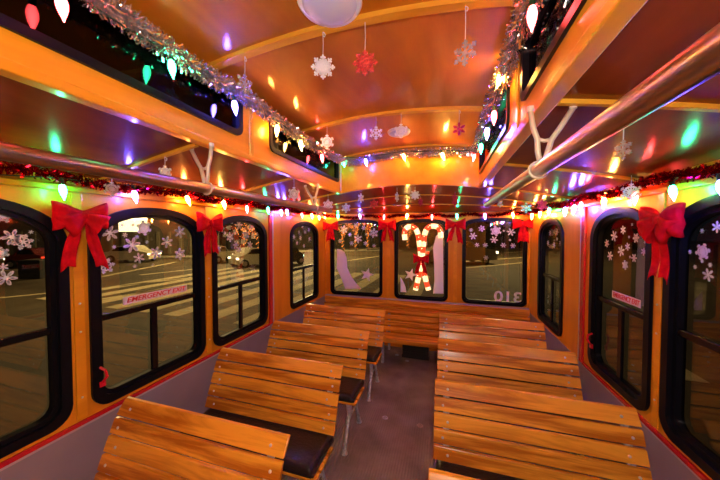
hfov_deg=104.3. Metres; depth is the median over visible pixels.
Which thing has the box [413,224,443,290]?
candy cane
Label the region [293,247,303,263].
car
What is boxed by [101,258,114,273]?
snowflake cling
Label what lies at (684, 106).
trim
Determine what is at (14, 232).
snowflake cling
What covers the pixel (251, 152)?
trim
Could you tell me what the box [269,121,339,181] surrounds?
window
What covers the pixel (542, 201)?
snowflake ornament
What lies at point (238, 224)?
snowflake cling
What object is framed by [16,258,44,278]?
planter box
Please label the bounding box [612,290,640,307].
exit sign
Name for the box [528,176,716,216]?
trim
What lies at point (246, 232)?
snowflake cling
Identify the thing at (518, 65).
trim
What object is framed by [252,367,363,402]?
cushion
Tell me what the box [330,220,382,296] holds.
window
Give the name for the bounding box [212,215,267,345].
window
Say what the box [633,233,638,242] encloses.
snowflake cling
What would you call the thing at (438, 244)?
decal
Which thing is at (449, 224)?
ribbon bow
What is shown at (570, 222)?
wall
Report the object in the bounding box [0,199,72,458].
window
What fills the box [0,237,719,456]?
street
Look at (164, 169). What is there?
snowflake ornament
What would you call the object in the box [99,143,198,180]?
trim
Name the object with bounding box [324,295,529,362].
bench
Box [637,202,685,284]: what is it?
ribbon bow
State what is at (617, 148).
snowflake ornament
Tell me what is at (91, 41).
window
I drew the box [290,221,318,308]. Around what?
window
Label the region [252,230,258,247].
tree
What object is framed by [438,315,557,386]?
slatted bench
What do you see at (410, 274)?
decal
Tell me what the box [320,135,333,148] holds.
snowflake ornament
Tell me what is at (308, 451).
cushion
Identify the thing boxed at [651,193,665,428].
trim
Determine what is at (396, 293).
window
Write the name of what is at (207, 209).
trim
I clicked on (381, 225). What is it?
ribbon bow
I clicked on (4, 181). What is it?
trim
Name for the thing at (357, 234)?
snowflake cling
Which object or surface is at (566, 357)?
slatted bench
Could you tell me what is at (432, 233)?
office building
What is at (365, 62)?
snowflake ornament
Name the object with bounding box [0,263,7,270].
snowflake cling
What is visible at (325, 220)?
trim
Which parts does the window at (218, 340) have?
rail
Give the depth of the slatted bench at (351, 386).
2.10 m
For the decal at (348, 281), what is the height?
0.506 m
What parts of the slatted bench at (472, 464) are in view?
leg frame, leg frame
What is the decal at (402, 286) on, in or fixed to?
attached to the window at (396, 293)
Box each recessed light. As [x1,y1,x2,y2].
[297,0,361,27]
[388,127,409,137]
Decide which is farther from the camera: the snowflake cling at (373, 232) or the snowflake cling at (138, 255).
the snowflake cling at (373, 232)
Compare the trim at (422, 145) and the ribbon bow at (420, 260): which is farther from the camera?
the ribbon bow at (420, 260)
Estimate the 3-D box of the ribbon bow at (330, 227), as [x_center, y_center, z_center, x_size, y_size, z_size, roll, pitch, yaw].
[-0.371,-0.105,3.524,0.192,0.265,0.053,0,2,-10]
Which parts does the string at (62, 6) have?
bulb, bulb, bulb, bulb, bulb, bulb, bulb, bulb, bulb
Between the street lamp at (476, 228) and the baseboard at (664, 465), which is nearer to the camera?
the baseboard at (664, 465)
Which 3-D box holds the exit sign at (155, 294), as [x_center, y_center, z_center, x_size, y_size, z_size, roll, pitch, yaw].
[-1.100,0.294,1.530,0.002,0.038,0.353,0,2,17]
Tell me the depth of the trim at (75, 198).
1.18 m
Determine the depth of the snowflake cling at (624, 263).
1.41 m
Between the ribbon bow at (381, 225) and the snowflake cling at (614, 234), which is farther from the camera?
the ribbon bow at (381, 225)
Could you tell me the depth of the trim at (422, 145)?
2.26 m
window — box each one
[0,0,242,135]
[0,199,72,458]
[87,208,205,403]
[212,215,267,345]
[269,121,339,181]
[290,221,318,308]
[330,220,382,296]
[394,219,447,301]
[462,218,527,306]
[479,81,509,173]
[520,0,586,100]
[537,218,563,335]
[586,207,653,410]
[659,194,719,479]
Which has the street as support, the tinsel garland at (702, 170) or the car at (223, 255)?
the car at (223, 255)
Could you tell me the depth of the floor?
1.96 m
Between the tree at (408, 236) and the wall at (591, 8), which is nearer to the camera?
the wall at (591, 8)
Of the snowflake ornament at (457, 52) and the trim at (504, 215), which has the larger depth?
the trim at (504, 215)
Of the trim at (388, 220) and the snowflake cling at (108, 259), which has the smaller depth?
the snowflake cling at (108, 259)
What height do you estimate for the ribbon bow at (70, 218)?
0.294 m
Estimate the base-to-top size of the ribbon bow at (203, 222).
0.279 m
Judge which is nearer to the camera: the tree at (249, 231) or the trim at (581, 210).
the trim at (581, 210)
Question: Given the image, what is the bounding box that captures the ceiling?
[0,0,719,214]
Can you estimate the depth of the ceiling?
1.03 m
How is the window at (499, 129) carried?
in the wall at (591, 8)
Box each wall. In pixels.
[0,166,324,461]
[326,211,529,351]
[341,147,478,193]
[479,0,606,182]
[529,159,719,479]
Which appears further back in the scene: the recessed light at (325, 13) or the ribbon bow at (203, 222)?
the ribbon bow at (203, 222)
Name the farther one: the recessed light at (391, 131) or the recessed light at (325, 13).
the recessed light at (391, 131)
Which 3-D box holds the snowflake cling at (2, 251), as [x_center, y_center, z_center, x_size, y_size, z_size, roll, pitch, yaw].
[-1.265,0.046,0.987,0.001,0.042,0.040,0,2,17]
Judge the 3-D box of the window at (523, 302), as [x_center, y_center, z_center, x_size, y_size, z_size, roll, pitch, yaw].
[1.453,0.234,3.046,0.648,0.945,0.047,0,2,17]
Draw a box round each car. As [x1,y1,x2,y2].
[3,247,44,268]
[104,245,160,262]
[217,246,231,263]
[228,247,258,267]
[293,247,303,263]
[425,240,497,264]
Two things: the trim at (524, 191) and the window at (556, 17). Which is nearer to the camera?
the window at (556, 17)
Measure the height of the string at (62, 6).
0.290 m
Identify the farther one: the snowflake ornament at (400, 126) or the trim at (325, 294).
the trim at (325, 294)
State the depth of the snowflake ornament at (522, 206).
2.42 m
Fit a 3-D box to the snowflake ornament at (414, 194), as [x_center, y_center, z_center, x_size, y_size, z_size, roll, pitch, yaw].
[0.473,-0.401,2.407,0.086,0.115,0.004,0,2,5]
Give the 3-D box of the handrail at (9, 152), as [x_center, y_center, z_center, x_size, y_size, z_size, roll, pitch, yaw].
[-0.687,-0.269,0.889,0.118,0.200,2.915,0,2,17]
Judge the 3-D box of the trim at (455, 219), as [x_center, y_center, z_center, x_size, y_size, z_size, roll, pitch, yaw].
[1.069,0.231,3.149,0.040,0.957,0.008,0,2,17]
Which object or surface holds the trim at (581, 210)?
attached to the wall at (570, 222)
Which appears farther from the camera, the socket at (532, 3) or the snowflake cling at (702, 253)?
the snowflake cling at (702, 253)
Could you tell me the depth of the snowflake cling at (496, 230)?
3.04 m
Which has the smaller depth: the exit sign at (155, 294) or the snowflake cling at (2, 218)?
the snowflake cling at (2, 218)
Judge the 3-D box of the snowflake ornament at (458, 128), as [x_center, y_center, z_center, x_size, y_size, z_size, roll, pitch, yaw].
[0.539,-0.637,1.523,0.065,0.136,0.004,0,2,5]
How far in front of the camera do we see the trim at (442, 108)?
1.61 m
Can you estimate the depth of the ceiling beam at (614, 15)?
0.56 m
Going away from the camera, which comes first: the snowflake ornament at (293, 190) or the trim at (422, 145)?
the snowflake ornament at (293, 190)
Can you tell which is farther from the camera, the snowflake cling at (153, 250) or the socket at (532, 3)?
the snowflake cling at (153, 250)
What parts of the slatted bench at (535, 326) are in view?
backrest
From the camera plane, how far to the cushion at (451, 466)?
1.22 m
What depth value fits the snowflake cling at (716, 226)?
0.94 m
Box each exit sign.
[123,285,186,304]
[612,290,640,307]
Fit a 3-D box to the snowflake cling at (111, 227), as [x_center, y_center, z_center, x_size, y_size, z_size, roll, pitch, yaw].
[-1.167,-0.033,1.307,0.001,0.074,0.074,0,2,17]
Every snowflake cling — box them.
[0,215,9,222]
[0,229,22,244]
[0,247,9,258]
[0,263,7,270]
[0,271,17,284]
[11,234,33,249]
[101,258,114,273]
[102,226,117,240]
[123,237,139,252]
[133,253,143,262]
[136,221,150,234]
[149,247,161,258]
[162,236,171,247]
[175,226,184,237]
[175,248,184,259]
[235,222,241,229]
[243,230,248,239]
[354,234,361,242]
[369,228,377,237]
[490,226,500,235]
[611,231,616,240]
[618,246,623,255]
[622,260,627,269]
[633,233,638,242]
[695,243,709,259]
[702,269,713,281]
[712,221,719,232]
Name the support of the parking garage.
on the street
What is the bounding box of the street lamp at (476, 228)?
[475,222,477,243]
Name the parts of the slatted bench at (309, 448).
backrest, seat, leg frame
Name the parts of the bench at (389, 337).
leg frame, seat, backrest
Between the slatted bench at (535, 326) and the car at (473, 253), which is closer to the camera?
the slatted bench at (535, 326)
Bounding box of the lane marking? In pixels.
[0,248,522,298]
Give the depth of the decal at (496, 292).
3.03 m
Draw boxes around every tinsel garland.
[0,160,719,219]
[79,0,548,166]
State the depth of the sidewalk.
31.52 m
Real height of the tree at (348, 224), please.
3.683 m
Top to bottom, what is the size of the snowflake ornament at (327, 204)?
0.144 m
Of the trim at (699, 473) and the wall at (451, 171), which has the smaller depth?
the trim at (699, 473)
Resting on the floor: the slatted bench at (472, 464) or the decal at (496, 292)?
the slatted bench at (472, 464)
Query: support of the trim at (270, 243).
attached to the wall at (38, 199)
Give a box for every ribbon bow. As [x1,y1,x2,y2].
[51,201,110,271]
[196,212,222,256]
[323,221,337,241]
[378,220,395,241]
[413,254,428,273]
[445,218,465,243]
[512,218,532,242]
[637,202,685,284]
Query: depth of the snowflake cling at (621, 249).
1.45 m
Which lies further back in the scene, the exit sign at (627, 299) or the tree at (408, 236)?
the tree at (408, 236)
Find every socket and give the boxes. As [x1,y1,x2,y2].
[59,178,64,184]
[529,0,535,6]
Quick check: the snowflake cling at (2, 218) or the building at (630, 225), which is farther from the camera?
the building at (630, 225)
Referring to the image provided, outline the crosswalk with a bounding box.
[36,267,708,382]
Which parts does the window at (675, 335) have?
rail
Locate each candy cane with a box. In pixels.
[402,224,430,290]
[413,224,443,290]
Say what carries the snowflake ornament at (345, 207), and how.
hanging from the ceiling
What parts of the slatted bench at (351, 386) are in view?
backrest, seat, leg frame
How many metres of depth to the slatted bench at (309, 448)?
1.55 m
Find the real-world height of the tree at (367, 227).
3.839 m
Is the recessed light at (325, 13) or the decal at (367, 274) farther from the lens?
the decal at (367, 274)
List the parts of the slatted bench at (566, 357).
backrest, leg frame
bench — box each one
[94,396,290,479]
[179,347,343,479]
[252,321,369,455]
[290,304,385,401]
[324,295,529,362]
[428,468,479,479]
[433,378,651,479]
[436,338,596,476]
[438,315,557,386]
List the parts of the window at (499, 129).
pane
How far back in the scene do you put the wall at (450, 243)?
3.28 m
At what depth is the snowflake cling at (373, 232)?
3.44 m
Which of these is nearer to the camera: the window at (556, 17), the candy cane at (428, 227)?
the window at (556, 17)
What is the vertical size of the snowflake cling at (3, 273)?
0.056 m
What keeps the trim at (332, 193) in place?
attached to the wall at (38, 199)
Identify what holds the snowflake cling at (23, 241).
attached to the window at (57, 283)
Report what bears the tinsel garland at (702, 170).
hanging from the ceiling
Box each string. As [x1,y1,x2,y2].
[0,173,719,219]
[54,0,537,166]
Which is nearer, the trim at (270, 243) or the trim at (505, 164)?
the trim at (505, 164)
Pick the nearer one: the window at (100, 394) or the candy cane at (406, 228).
the window at (100, 394)
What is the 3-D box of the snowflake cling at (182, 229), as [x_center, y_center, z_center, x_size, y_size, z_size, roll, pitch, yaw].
[-1.062,-0.047,1.652,0.001,0.071,0.069,0,2,17]
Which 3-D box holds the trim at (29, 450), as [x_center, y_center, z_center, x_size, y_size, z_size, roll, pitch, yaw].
[-1.243,0.781,0.974,0.014,0.018,3.100,0,2,17]
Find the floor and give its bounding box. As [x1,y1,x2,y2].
[176,345,599,479]
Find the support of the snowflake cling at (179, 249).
attached to the window at (100, 394)
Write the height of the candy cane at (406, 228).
0.764 m
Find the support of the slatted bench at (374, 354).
on the floor
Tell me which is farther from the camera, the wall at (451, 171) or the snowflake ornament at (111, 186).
the wall at (451, 171)
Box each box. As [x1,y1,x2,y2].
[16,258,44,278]
[402,345,428,360]
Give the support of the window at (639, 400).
in the wall at (570, 222)
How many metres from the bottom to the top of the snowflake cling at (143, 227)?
0.078 m
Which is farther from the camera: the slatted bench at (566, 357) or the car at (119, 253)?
the car at (119, 253)
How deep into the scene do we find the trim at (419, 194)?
2.62 m
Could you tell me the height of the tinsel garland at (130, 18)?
0.140 m
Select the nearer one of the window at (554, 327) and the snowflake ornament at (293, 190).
the snowflake ornament at (293, 190)
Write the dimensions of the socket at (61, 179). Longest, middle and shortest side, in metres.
0.026 x 0.015 x 0.014 m
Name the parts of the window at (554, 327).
frame, rail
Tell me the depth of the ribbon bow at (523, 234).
2.89 m
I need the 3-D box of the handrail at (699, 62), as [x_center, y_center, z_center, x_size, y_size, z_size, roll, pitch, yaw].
[0.417,-0.256,0.433,0.118,0.200,2.685,0,2,17]
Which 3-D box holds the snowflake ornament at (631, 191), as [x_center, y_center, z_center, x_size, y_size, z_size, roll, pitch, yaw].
[1.169,-0.224,1.207,0.067,0.108,0.004,1,2,37]
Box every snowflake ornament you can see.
[104,182,119,195]
[158,157,171,175]
[237,56,252,93]
[288,187,298,200]
[311,32,334,78]
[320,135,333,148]
[323,200,332,208]
[342,203,349,212]
[353,29,377,75]
[370,127,381,138]
[394,124,407,137]
[411,191,418,198]
[452,193,457,206]
[453,110,464,135]
[454,6,476,66]
[521,202,530,213]
[537,199,546,210]
[614,129,632,159]
[620,175,641,200]
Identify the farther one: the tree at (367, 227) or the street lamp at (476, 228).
the tree at (367, 227)
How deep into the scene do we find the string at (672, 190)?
1.33 m
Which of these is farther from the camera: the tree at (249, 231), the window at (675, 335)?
the tree at (249, 231)
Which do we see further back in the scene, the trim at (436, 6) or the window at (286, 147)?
the window at (286, 147)
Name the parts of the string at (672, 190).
bulb, bulb, bulb, bulb, bulb, bulb, bulb, bulb, bulb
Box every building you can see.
[222,222,444,248]
[466,217,639,249]
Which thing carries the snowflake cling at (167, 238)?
attached to the window at (100, 394)
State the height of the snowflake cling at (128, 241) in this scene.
0.078 m
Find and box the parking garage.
[0,218,218,256]
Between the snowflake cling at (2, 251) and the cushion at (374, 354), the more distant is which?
the cushion at (374, 354)
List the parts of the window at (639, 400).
frame, rail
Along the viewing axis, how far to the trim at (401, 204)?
2.92 m
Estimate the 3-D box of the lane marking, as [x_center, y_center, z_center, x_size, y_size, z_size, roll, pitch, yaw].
[0.496,1.551,23.150,21.388,0.006,40.437,1,2,43]
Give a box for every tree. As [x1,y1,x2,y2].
[236,223,252,246]
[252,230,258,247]
[338,224,349,250]
[349,223,358,250]
[362,223,372,249]
[401,223,413,249]
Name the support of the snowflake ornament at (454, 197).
hanging from the ceiling
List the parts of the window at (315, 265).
rail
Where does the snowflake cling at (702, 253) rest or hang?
attached to the window at (675, 335)
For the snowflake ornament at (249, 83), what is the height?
0.140 m
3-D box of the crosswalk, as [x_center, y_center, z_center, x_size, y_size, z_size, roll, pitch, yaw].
[-1.519,1.893,10.921,16.657,0.006,9.262,0,2,17]
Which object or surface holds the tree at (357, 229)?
on the sidewalk
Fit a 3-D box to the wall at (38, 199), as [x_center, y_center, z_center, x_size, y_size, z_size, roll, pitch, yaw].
[-1.086,0.236,1.570,0.040,1.080,4.360,0,2,17]
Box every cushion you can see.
[179,408,333,478]
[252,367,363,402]
[292,341,381,361]
[436,460,524,479]
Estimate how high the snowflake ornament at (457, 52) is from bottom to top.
0.174 m
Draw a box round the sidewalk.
[0,249,403,260]
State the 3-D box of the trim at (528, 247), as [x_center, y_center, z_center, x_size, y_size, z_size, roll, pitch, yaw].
[1.763,0.237,2.932,0.024,0.957,0.020,0,2,17]
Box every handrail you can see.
[0,141,331,212]
[483,23,719,207]
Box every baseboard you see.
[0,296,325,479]
[528,313,698,479]
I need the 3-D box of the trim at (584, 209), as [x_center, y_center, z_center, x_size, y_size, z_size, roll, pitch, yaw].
[1.420,0.284,1.785,0.014,0.997,0.045,0,2,17]
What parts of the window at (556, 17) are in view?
pane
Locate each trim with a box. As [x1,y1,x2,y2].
[0,56,340,193]
[0,177,324,218]
[0,323,269,468]
[70,192,87,420]
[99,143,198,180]
[205,206,211,353]
[207,0,518,71]
[224,178,292,198]
[249,107,253,155]
[268,213,272,323]
[272,214,273,321]
[285,193,334,206]
[300,106,483,133]
[303,194,546,210]
[322,204,535,212]
[325,215,527,219]
[325,220,326,293]
[325,294,528,309]
[345,144,470,156]
[387,219,389,297]
[453,218,456,302]
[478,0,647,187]
[485,186,570,198]
[504,163,638,180]
[515,61,519,130]
[526,217,530,307]
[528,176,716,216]
[557,99,719,112]
[577,210,581,358]
[578,207,586,362]
[582,362,709,479]
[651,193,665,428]
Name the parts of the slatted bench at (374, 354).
backrest, leg frame, seat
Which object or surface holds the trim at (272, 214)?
attached to the wall at (38, 199)
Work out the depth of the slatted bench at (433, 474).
0.85 m
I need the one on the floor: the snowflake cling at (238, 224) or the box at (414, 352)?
the box at (414, 352)
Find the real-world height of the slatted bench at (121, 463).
0.641 m
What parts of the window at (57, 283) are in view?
rail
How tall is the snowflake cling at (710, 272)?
0.045 m
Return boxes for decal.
[337,249,360,288]
[362,268,373,279]
[400,277,405,291]
[405,269,415,279]
[433,235,442,293]
[494,291,520,301]
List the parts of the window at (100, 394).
rail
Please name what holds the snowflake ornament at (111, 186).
hanging from the ceiling
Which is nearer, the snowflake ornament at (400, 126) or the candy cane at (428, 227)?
the snowflake ornament at (400, 126)

